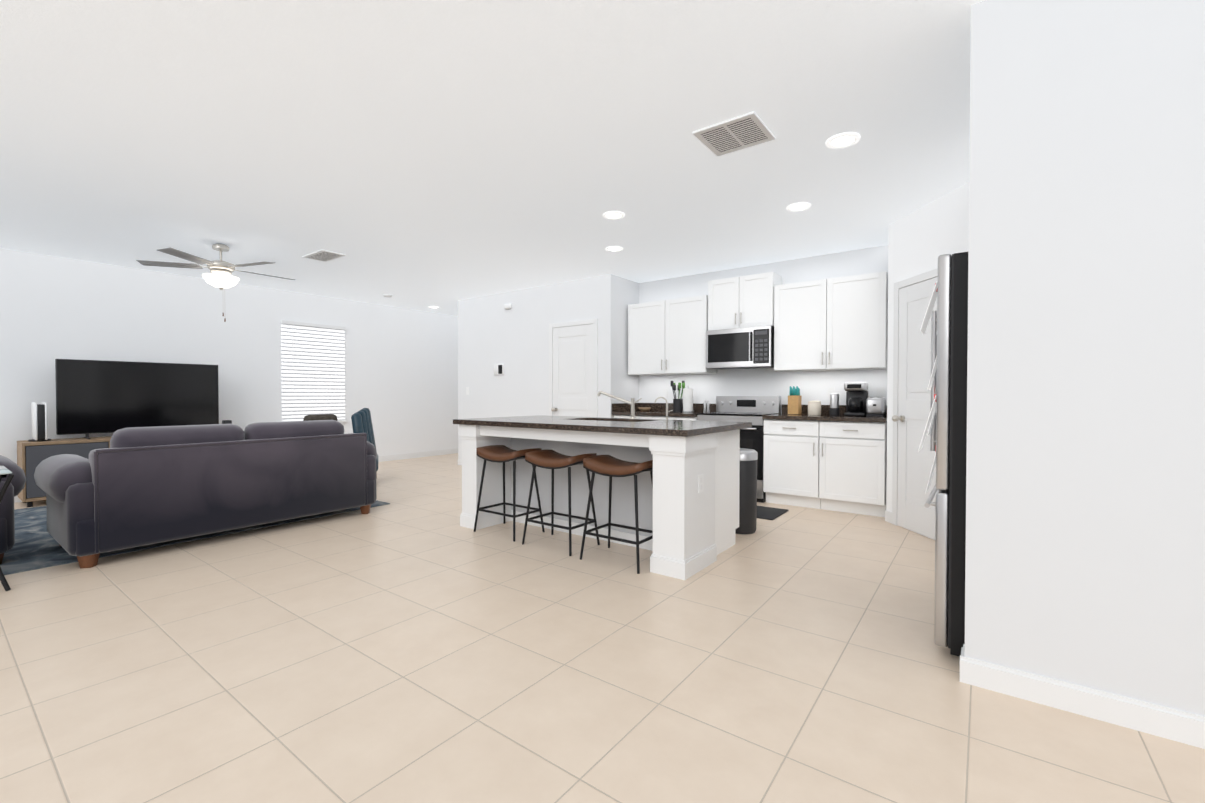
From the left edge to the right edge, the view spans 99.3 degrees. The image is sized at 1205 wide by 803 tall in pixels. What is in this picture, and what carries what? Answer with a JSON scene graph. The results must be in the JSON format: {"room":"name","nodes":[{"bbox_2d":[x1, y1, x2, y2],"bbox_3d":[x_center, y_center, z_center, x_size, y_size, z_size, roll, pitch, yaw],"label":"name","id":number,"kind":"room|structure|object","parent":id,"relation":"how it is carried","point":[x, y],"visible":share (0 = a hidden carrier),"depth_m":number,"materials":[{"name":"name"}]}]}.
{"room":"kitchen and living room","nodes":[
{"label":"kitchen and living room","id":0,"kind":"room"},
{"bbox_2d":[0,248,457,463],"bbox_3d":[-4.664,-0.290,7.485,0.140,2.640,12.900,1,1,37],"label":"wall","id":1,"kind":"structure","parent":0,"point":[401,374],"depth_m":6.79,"materials":[{"name":"paint"}]},
{"bbox_2d":[14,448,457,502],"bbox_3d":[-4.603,0.984,7.457,0.013,0.095,12.500,1,1,37],"label":"baseboard","id":2,"kind":"structure","parent":1,"relation":"attached to","point":[447,451],"depth_m":9.11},
{"bbox_2d":[281,320,347,421],"bbox_3d":[-4.350,-0.422,7.754,0.040,1.502,0.970,1,1,37],"label":"window blinds","id":3,"kind":"object","parent":1,"relation":"attached to","point":[313,368],"visible":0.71,"depth_m":7.73,"materials":[{"name":"white plastic"}]},
{"bbox_2d":[0,0,984,315],"bbox_3d":[-0.697,-1.619,4.514,10.250,0.100,12.900,1,1,37],"label":"ceiling","id":4,"kind":"structure","parent":0,"point":[444,156],"depth_m":2.97,"materials":[{"name":"paint"}]},
{"bbox_2d":[136,243,294,321],"bbox_3d":[-3.802,-1.190,5.180,1.312,0.774,1.248,1,1,37],"label":"ceiling fan","id":5,"kind":"object","parent":4,"relation":"hanging from","point":[219,276],"visible":1,"depth_m":5.04,"materials":[{"name":"silver metal"}]},
{"bbox_2d":[302,249,345,261],"bbox_3d":[-3.018,-1.577,5.550,0.450,0.012,0.250,1,1,37],"label":"ceiling vent","id":6,"kind":"object","parent":4,"relation":"in","point":[323,255],"visible":1,"depth_m":5.52,"materials":[{"name":"white metal"}]},
{"bbox_2d":[383,294,392,297],"bbox_3d":[-3.247,-1.595,7.746,0.136,0.035,0.136,1,1,37],"label":"smoke detector","id":7,"kind":"object","parent":4,"relation":"attached to","point":[388,295],"visible":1,"depth_m":7.70,"materials":[{"name":"white plastic"}]},
{"bbox_2d":[603,211,624,219],"bbox_3d":[0.096,-1.561,4.298,0.188,0.008,0.188,1,1,37],"label":"recessed light","id":8,"kind":"object","parent":4,"relation":"in","point":[613,215],"visible":1,"depth_m":4.29,"materials":[{"name":"white plastic"}]},
{"bbox_2d":[605,246,622,251],"bbox_3d":[0.122,-1.575,5.288,0.188,0.008,0.188,1,1,37],"label":"recessed light","id":9,"kind":"object","parent":4,"relation":"in","point":[614,248],"visible":1,"depth_m":5.27,"materials":[{"name":"white plastic"}]},
{"bbox_2d":[693,111,774,155],"bbox_3d":[0.765,-1.542,2.971,0.360,0.012,0.350,1,1,37],"label":"ceiling vent","id":10,"kind":"object","parent":4,"relation":"in","point":[747,130],"visible":1,"depth_m":2.95,"materials":[{"name":"white metal"}]},
{"bbox_2d":[786,202,810,211],"bbox_3d":[1.574,-1.558,4.107,0.188,0.008,0.188,1,1,37],"label":"recessed light","id":11,"kind":"object","parent":4,"relation":"in","point":[798,207],"visible":1,"depth_m":4.10,"materials":[{"name":"white plastic"}]},
{"bbox_2d":[826,132,859,148],"bbox_3d":[1.424,-1.544,3.035,0.188,0.008,0.188,1,1,37],"label":"recessed light","id":12,"kind":"object","parent":4,"relation":"in","point":[843,140],"visible":0.98,"depth_m":3.03,"materials":[{"name":"white plastic"}]},
{"bbox_2d":[0,453,1204,802],"bbox_3d":[-0.697,1.131,4.551,10.250,0.120,12.900,1,1,37],"label":"floor","id":13,"kind":"structure","parent":0,"point":[412,641],"depth_m":2.04,"materials":[{"name":"tile"}]},
{"bbox_2d":[0,466,14,590],"bbox_3d":[-3.713,0.752,2.914,0.461,0.691,0.461,1,1,37],"label":"side table","id":14,"kind":"object","parent":13,"relation":"on","point":[4,471],"visible":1,"depth_m":2.95,"materials":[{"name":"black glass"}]},
{"bbox_2d":[17,436,111,506],"bbox_3d":[-5.370,0.726,5.980,0.440,0.650,1.900,1,1,37],"label":"media stand","id":15,"kind":"object","parent":13,"relation":"on","point":[31,455],"visible":0.31,"depth_m":5.21,"materials":[{"name":"brown wood"}]},
{"bbox_2d":[28,402,50,440],"bbox_3d":[-5.846,0.209,5.317,0.270,0.398,0.160,1,1,37],"label":"game console","id":16,"kind":"object","parent":15,"relation":"on","point":[39,423],"visible":0.9,"depth_m":5.25,"materials":[{"name":"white plastic"}]},
{"bbox_2d":[55,359,218,438],"bbox_3d":[-5.339,-0.030,5.978,0.220,0.857,1.430,1,1,37],"label":"screen","id":17,"kind":"object","parent":15,"relation":"on","point":[96,396],"visible":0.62,"depth_m":5.87,"materials":[{"name":"black plastic"}]},
{"bbox_2d":[222,420,231,423],"bbox_3d":[-4.840,0.317,6.603,0.100,0.148,0.080,1,1,37],"label":"speaker","id":18,"kind":"object","parent":15,"relation":"on","point":[226,421],"visible":0.42,"depth_m":6.57},
{"bbox_2d":[0,500,389,574],"bbox_3d":[-4.510,1.068,4.428,2.680,0.008,4.150,1,1,37],"label":"rug","id":19,"kind":"object","parent":13,"relation":"on","point":[36,546],"visible":0.33,"depth_m":3.87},
{"bbox_2d":[0,455,25,563],"bbox_3d":[-4.747,0.641,3.065,0.980,0.899,1.680,1,1,37],"label":"loveseat","id":20,"kind":"object","parent":19,"relation":"on","point":[7,519],"visible":0.79,"depth_m":3.40,"materials":[{"name":"grey fabric"}]},
{"bbox_2d":[34,414,376,567],"bbox_3d":[-3.147,0.599,4.360,0.980,0.948,2.210,1,1,37],"label":"sofa","id":21,"kind":"object","parent":13,"relation":"on","point":[131,487],"visible":1,"depth_m":3.79,"materials":[{"name":"grey fabric"}]},
{"bbox_2d":[351,408,378,478],"bbox_3d":[-3.256,0.564,6.490,0.760,0.964,0.760,0,1,-23],"label":"accent chair","id":22,"kind":"object","parent":13,"relation":"on","point":[361,421],"visible":0.29,"depth_m":6.35,"materials":[{"name":"blue fabric"}]},
{"bbox_2d":[473,445,544,540],"bbox_3d":[-0.771,0.726,4.220,0.488,0.701,0.348,1,1,37],"label":"stool","id":23,"kind":"object","parent":13,"relation":"on","point":[498,453],"visible":0.81,"depth_m":4.19,"materials":[{"name":"leather"}]},
{"bbox_2d":[458,274,638,458],"bbox_3d":[0.181,-0.311,9.052,3.020,2.640,4.320,1,1,37],"label":"wall block","id":24,"kind":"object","parent":13,"relation":"on","point":[514,339],"visible":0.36,"depth_m":7.25,"materials":[{"name":"paint"}]},
{"bbox_2d":[494,364,503,374],"bbox_3d":[-1.530,-0.476,7.614,0.197,0.154,0.025,1,1,37],"label":"switch plate","id":25,"kind":"object","parent":24,"relation":"attached to","point":[498,369],"depth_m":7.60,"materials":[{"name":"white plastic"}]},
{"bbox_2d":[504,304,511,308],"bbox_3d":[-1.385,-1.390,7.487,0.140,0.070,0.036,1,1,37],"label":"switch plate","id":26,"kind":"object","parent":24,"relation":"attached to","point":[506,306],"depth_m":7.47,"materials":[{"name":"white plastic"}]},
{"bbox_2d":[549,319,597,416],"bbox_3d":[-0.423,-0.009,6.746,0.830,2.100,0.106,1,1,37],"label":"door","id":27,"kind":"structure","parent":24,"relation":"attached to","point":[573,368],"depth_m":6.76,"materials":[{"name":"white wood"}]},
{"bbox_2d":[612,403,639,410],"bbox_3d":[0.312,0.073,6.666,0.022,0.102,0.630,1,1,37],"label":"backsplash","id":28,"kind":"structure","parent":24,"relation":"attached to","point":[615,406],"depth_m":6.59,"materials":[{"name":"brown stone"}]},
{"bbox_2d":[522,449,599,555],"bbox_3d":[-0.315,0.731,3.862,0.488,0.701,0.348,1,1,37],"label":"stool","id":29,"kind":"object","parent":13,"relation":"on","point":[551,459],"visible":0.9,"depth_m":3.83,"materials":[{"name":"leather"}]},
{"bbox_2d":[457,423,748,579],"bbox_3d":[-0.070,0.636,4.148,2.162,0.879,0.985,1,1,37],"label":"kitchen island","id":30,"kind":"object","parent":13,"relation":"on","point":[688,509],"depth_m":3.79,"materials":[{"name":"white wood"}]},
{"bbox_2d":[453,415,592,426],"bbox_3d":[-0.670,0.170,4.596,0.735,0.040,1.066,1,1,37],"label":"island countertop","id":31,"kind":"structure","parent":30,"relation":"on","point":[500,421],"depth_m":4.31,"materials":[{"name":"brown stone"}]},
{"bbox_2d":[513,417,644,430],"bbox_3d":[-0.070,0.176,4.149,0.760,0.040,1.066,1,1,37],"label":"island countertop","id":32,"kind":"structure","parent":30,"relation":"on","point":[541,424],"depth_m":3.89,"materials":[{"name":"black stone"}]},
{"bbox_2d":[589,419,751,438],"bbox_3d":[0.529,0.182,3.703,0.735,0.040,1.066,1,1,37],"label":"island countertop","id":33,"kind":"structure","parent":30,"relation":"on","point":[684,428],"depth_m":3.41,"materials":[{"name":"stone"}]},
{"bbox_2d":[580,455,652,573],"bbox_3d":[0.138,0.736,3.507,0.488,0.701,0.348,1,1,37],"label":"stool","id":34,"kind":"object","parent":13,"relation":"on","point":[610,466],"visible":0.94,"depth_m":3.45,"materials":[{"name":"leather"}]},
{"bbox_2d":[613,415,696,420],"bbox_3d":[0.779,0.607,6.358,1.142,0.878,0.621,1,1,37],"label":"base cabinet","id":35,"kind":"object","parent":13,"relation":"on","point":[670,417],"depth_m":6.07,"materials":[{"name":"white wood"}]},
{"bbox_2d":[612,411,715,418],"bbox_3d":[0.769,0.147,6.341,1.145,0.038,0.652,1,1,37],"label":"countertop","id":36,"kind":"structure","parent":35,"relation":"on","point":[687,415],"depth_m":6.11,"materials":[{"name":"brown stone"}]},
{"bbox_2d":[638,407,650,410],"bbox_3d":[0.545,0.100,6.617,0.170,0.045,0.170,1,1,37],"label":"bowl","id":37,"kind":"object","parent":36,"relation":"on","point":[644,408],"visible":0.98,"depth_m":6.57,"materials":[{"name":"beige ceramic"}]},
{"bbox_2d":[671,381,684,411],"bbox_3d":[0.945,-0.067,6.391,0.188,0.386,0.127,1,1,37],"label":"utensil crock","id":38,"kind":"object","parent":36,"relation":"on","point":[678,405],"visible":0.98,"depth_m":6.35,"materials":[{"name":"black ceramic"}]},
{"bbox_2d":[682,386,693,411],"bbox_3d":[1.051,-0.033,6.289,0.150,0.320,0.150,1,1,37],"label":"paper towel holder","id":39,"kind":"object","parent":36,"relation":"on","point":[688,400],"visible":0.98,"depth_m":6.24,"materials":[{"name":"white paper"}]},
{"bbox_2d":[703,401,709,411],"bbox_3d":[1.239,0.060,6.100,0.080,0.140,0.040,1,1,37],"label":"salt","id":40,"kind":"object","parent":36,"relation":"on","point":[708,409],"visible":0.92,"depth_m":6.08,"materials":[{"name":"silver metal"}]},
{"bbox_2d":[697,396,780,502],"bbox_3d":[1.523,0.497,5.760,0.748,1.115,0.656,1,1,37],"label":"range","id":41,"kind":"object","parent":13,"relation":"on","point":[753,409],"visible":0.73,"depth_m":5.60,"materials":[{"name":"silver metal"}]},
{"bbox_2d":[735,448,757,533],"bbox_3d":[1.150,0.735,4.255,0.264,0.680,0.264,1,1,37],"label":"trash can","id":42,"kind":"object","parent":13,"relation":"on","point":[748,492],"visible":0.56,"depth_m":4.14,"materials":[{"name":"black plastic"}]},
{"bbox_2d":[757,506,788,519],"bbox_3d":[1.299,1.058,5.071,0.930,0.012,0.480,1,1,37],"label":"floor mat","id":43,"kind":"object","parent":13,"relation":"on","point":[768,513],"visible":0.42,"depth_m":4.87,"materials":[{"name":"grey fabric"}]},
{"bbox_2d":[763,419,886,516],"bbox_3d":[2.298,0.622,5.226,1.115,0.878,0.621,1,1,37],"label":"base cabinet","id":44,"kind":"object","parent":13,"relation":"on","point":[824,460],"depth_m":4.95,"materials":[{"name":"white wood"}]},
{"bbox_2d":[762,415,886,422],"bbox_3d":[2.291,0.163,5.207,1.119,0.038,0.652,1,1,37],"label":"countertop","id":45,"kind":"structure","parent":44,"relation":"on","point":[823,418],"depth_m":4.92,"materials":[{"name":"brown stone"}]},
{"bbox_2d":[788,386,801,413],"bbox_3d":[2.081,-0.015,5.546,0.110,0.300,0.120,1,1,37],"label":"knife block","id":46,"kind":"object","parent":45,"relation":"on","point":[794,401],"visible":1,"depth_m":5.51,"materials":[{"name":"brown wood"}]},
{"bbox_2d":[808,401,820,414],"bbox_3d":[2.222,0.065,5.368,0.130,0.150,0.130,1,1,37],"label":"canister","id":47,"kind":"object","parent":45,"relation":"on","point":[814,407],"visible":1,"depth_m":5.31,"materials":[{"name":"ceramic"}]},
{"bbox_2d":[829,393,838,414],"bbox_3d":[2.378,0.026,5.251,0.096,0.230,0.096,1,1,37],"label":"coffee grinder","id":48,"kind":"object","parent":45,"relation":"on","point":[834,403],"visible":1,"depth_m":5.21,"materials":[{"name":"silver plastic"}]},
{"bbox_2d":[844,382,867,415],"bbox_3d":[2.558,-0.025,5.165,0.190,0.335,0.202,1,1,37],"label":"coffee maker","id":49,"kind":"object","parent":45,"relation":"on","point":[856,395],"visible":0.88,"depth_m":5.11,"materials":[{"name":"black plastic"}]},
{"bbox_2d":[866,397,885,416],"bbox_3d":[2.687,0.051,5.029,0.160,0.187,0.188,1,1,37],"label":"toaster","id":50,"kind":"object","parent":45,"relation":"on","point":[875,406],"visible":1,"depth_m":4.96,"materials":[{"name":"silver metal"}]},
{"bbox_2d":[918,252,967,656],"bbox_3d":[2.004,0.233,2.366,0.861,1.735,0.910,1,1,37],"label":"fridge","id":51,"kind":"object","parent":13,"relation":"on","point":[947,418],"visible":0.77,"depth_m":2.19,"materials":[{"name":"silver metal"}]},
{"bbox_2d":[639,245,887,413],"bbox_3d":[3.787,-0.280,6.779,5.480,2.640,3.660,1,1,37],"label":"wall","id":52,"kind":"structure","parent":0,"point":[813,385],"depth_m":5.86,"materials":[{"name":"paint"}]},
{"bbox_2d":[663,389,667,397],"bbox_3d":[0.823,-0.106,6.702,0.070,0.115,0.005,1,1,37],"label":"electrical outlet plate","id":53,"kind":"object","parent":52,"relation":"attached to","point":[665,391],"depth_m":6.70,"materials":[{"name":"white plastic"}]},
{"bbox_2d":[628,295,716,374],"bbox_3d":[0.868,-0.801,6.456,1.100,0.910,0.326,1,1,37],"label":"upper cabinet","id":54,"kind":"object","parent":52,"relation":"attached to","point":[666,337],"depth_m":6.29,"materials":[{"name":"white wood"}]},
{"bbox_2d":[708,272,781,330],"bbox_3d":[1.631,-1.115,5.883,0.758,0.585,0.326,1,1,37],"label":"upper cabinet","id":55,"kind":"object","parent":52,"relation":"attached to","point":[742,301],"depth_m":5.73,"materials":[{"name":"white wood"}]},
{"bbox_2d":[706,326,773,368],"bbox_3d":[1.599,-0.600,5.847,0.752,0.434,0.434,1,1,37],"label":"microwave","id":56,"kind":"object","parent":55,"relation":"attached to","point":[744,348],"visible":0.98,"depth_m":5.69,"materials":[{"name":"silver metal"}]},
{"bbox_2d":[640,403,886,414],"bbox_3d":[1.713,0.081,6.030,3.030,0.102,0.022,1,1,37],"label":"backsplash","id":57,"kind":"structure","parent":52,"relation":"attached to","point":[825,409],"depth_m":6.28,"materials":[{"name":"brown stone"}]},
{"bbox_2d":[772,271,887,371],"bbox_3d":[2.373,-0.790,5.335,1.068,0.920,0.326,1,1,37],"label":"upper cabinet","id":58,"kind":"object","parent":52,"relation":"attached to","point":[837,323],"depth_m":5.17,"materials":[{"name":"white wood"}]},
{"bbox_2d":[828,388,834,397],"bbox_3d":[2.451,-0.090,5.490,0.070,0.115,0.005,1,1,37],"label":"electrical outlet plate","id":59,"kind":"object","parent":52,"relation":"attached to","point":[830,390],"depth_m":5.49,"materials":[{"name":"white plastic"}]},
{"bbox_2d":[877,387,884,397],"bbox_3d":[2.828,-0.086,5.209,0.070,0.115,0.005,1,1,37],"label":"electrical outlet plate","id":60,"kind":"object","parent":52,"relation":"attached to","point":[880,391],"depth_m":5.21,"materials":[{"name":"white plastic"}]},
{"bbox_2d":[886,182,968,539],"bbox_3d":[3.478,-0.239,3.803,2.420,2.640,1.484,1,1,37],"label":"wall","id":61,"kind":"structure","parent":0,"point":[921,239],"depth_m":4.16,"materials":[{"name":"paint"}]},
{"bbox_2d":[885,510,891,523],"bbox_3d":[2.569,1.030,4.068,0.013,0.095,1.050,0,1,-3],"label":"baseboard","id":62,"kind":"structure","parent":61,"relation":"attached to","point":[888,516],"depth_m":4.54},
{"bbox_2d":[892,268,937,539],"bbox_3d":[2.564,0.027,4.089,0.501,2.100,0.592,1,1,37],"label":"door","id":63,"kind":"structure","parent":61,"relation":"attached to","point":[911,468],"depth_m":4.22,"materials":[{"name":"white wood"}]},
{"bbox_2d":[965,0,1204,715],"bbox_3d":[2.178,-0.208,1.520,1.780,2.640,0.120,1,1,37],"label":"wall","id":64,"kind":"structure","parent":0,"point":[1085,514],"depth_m":1.80,"materials":[{"name":"paint"}]},
{"bbox_2d":[960,647,1204,748],"bbox_3d":[2.133,1.062,1.507,1.775,0.100,0.043,1,1,37],"label":"baseboard","id":65,"kind":"structure","parent":64,"relation":"attached to","point":[1180,726],"depth_m":1.80,"materials":[{"name":"white wood"}]}
]}

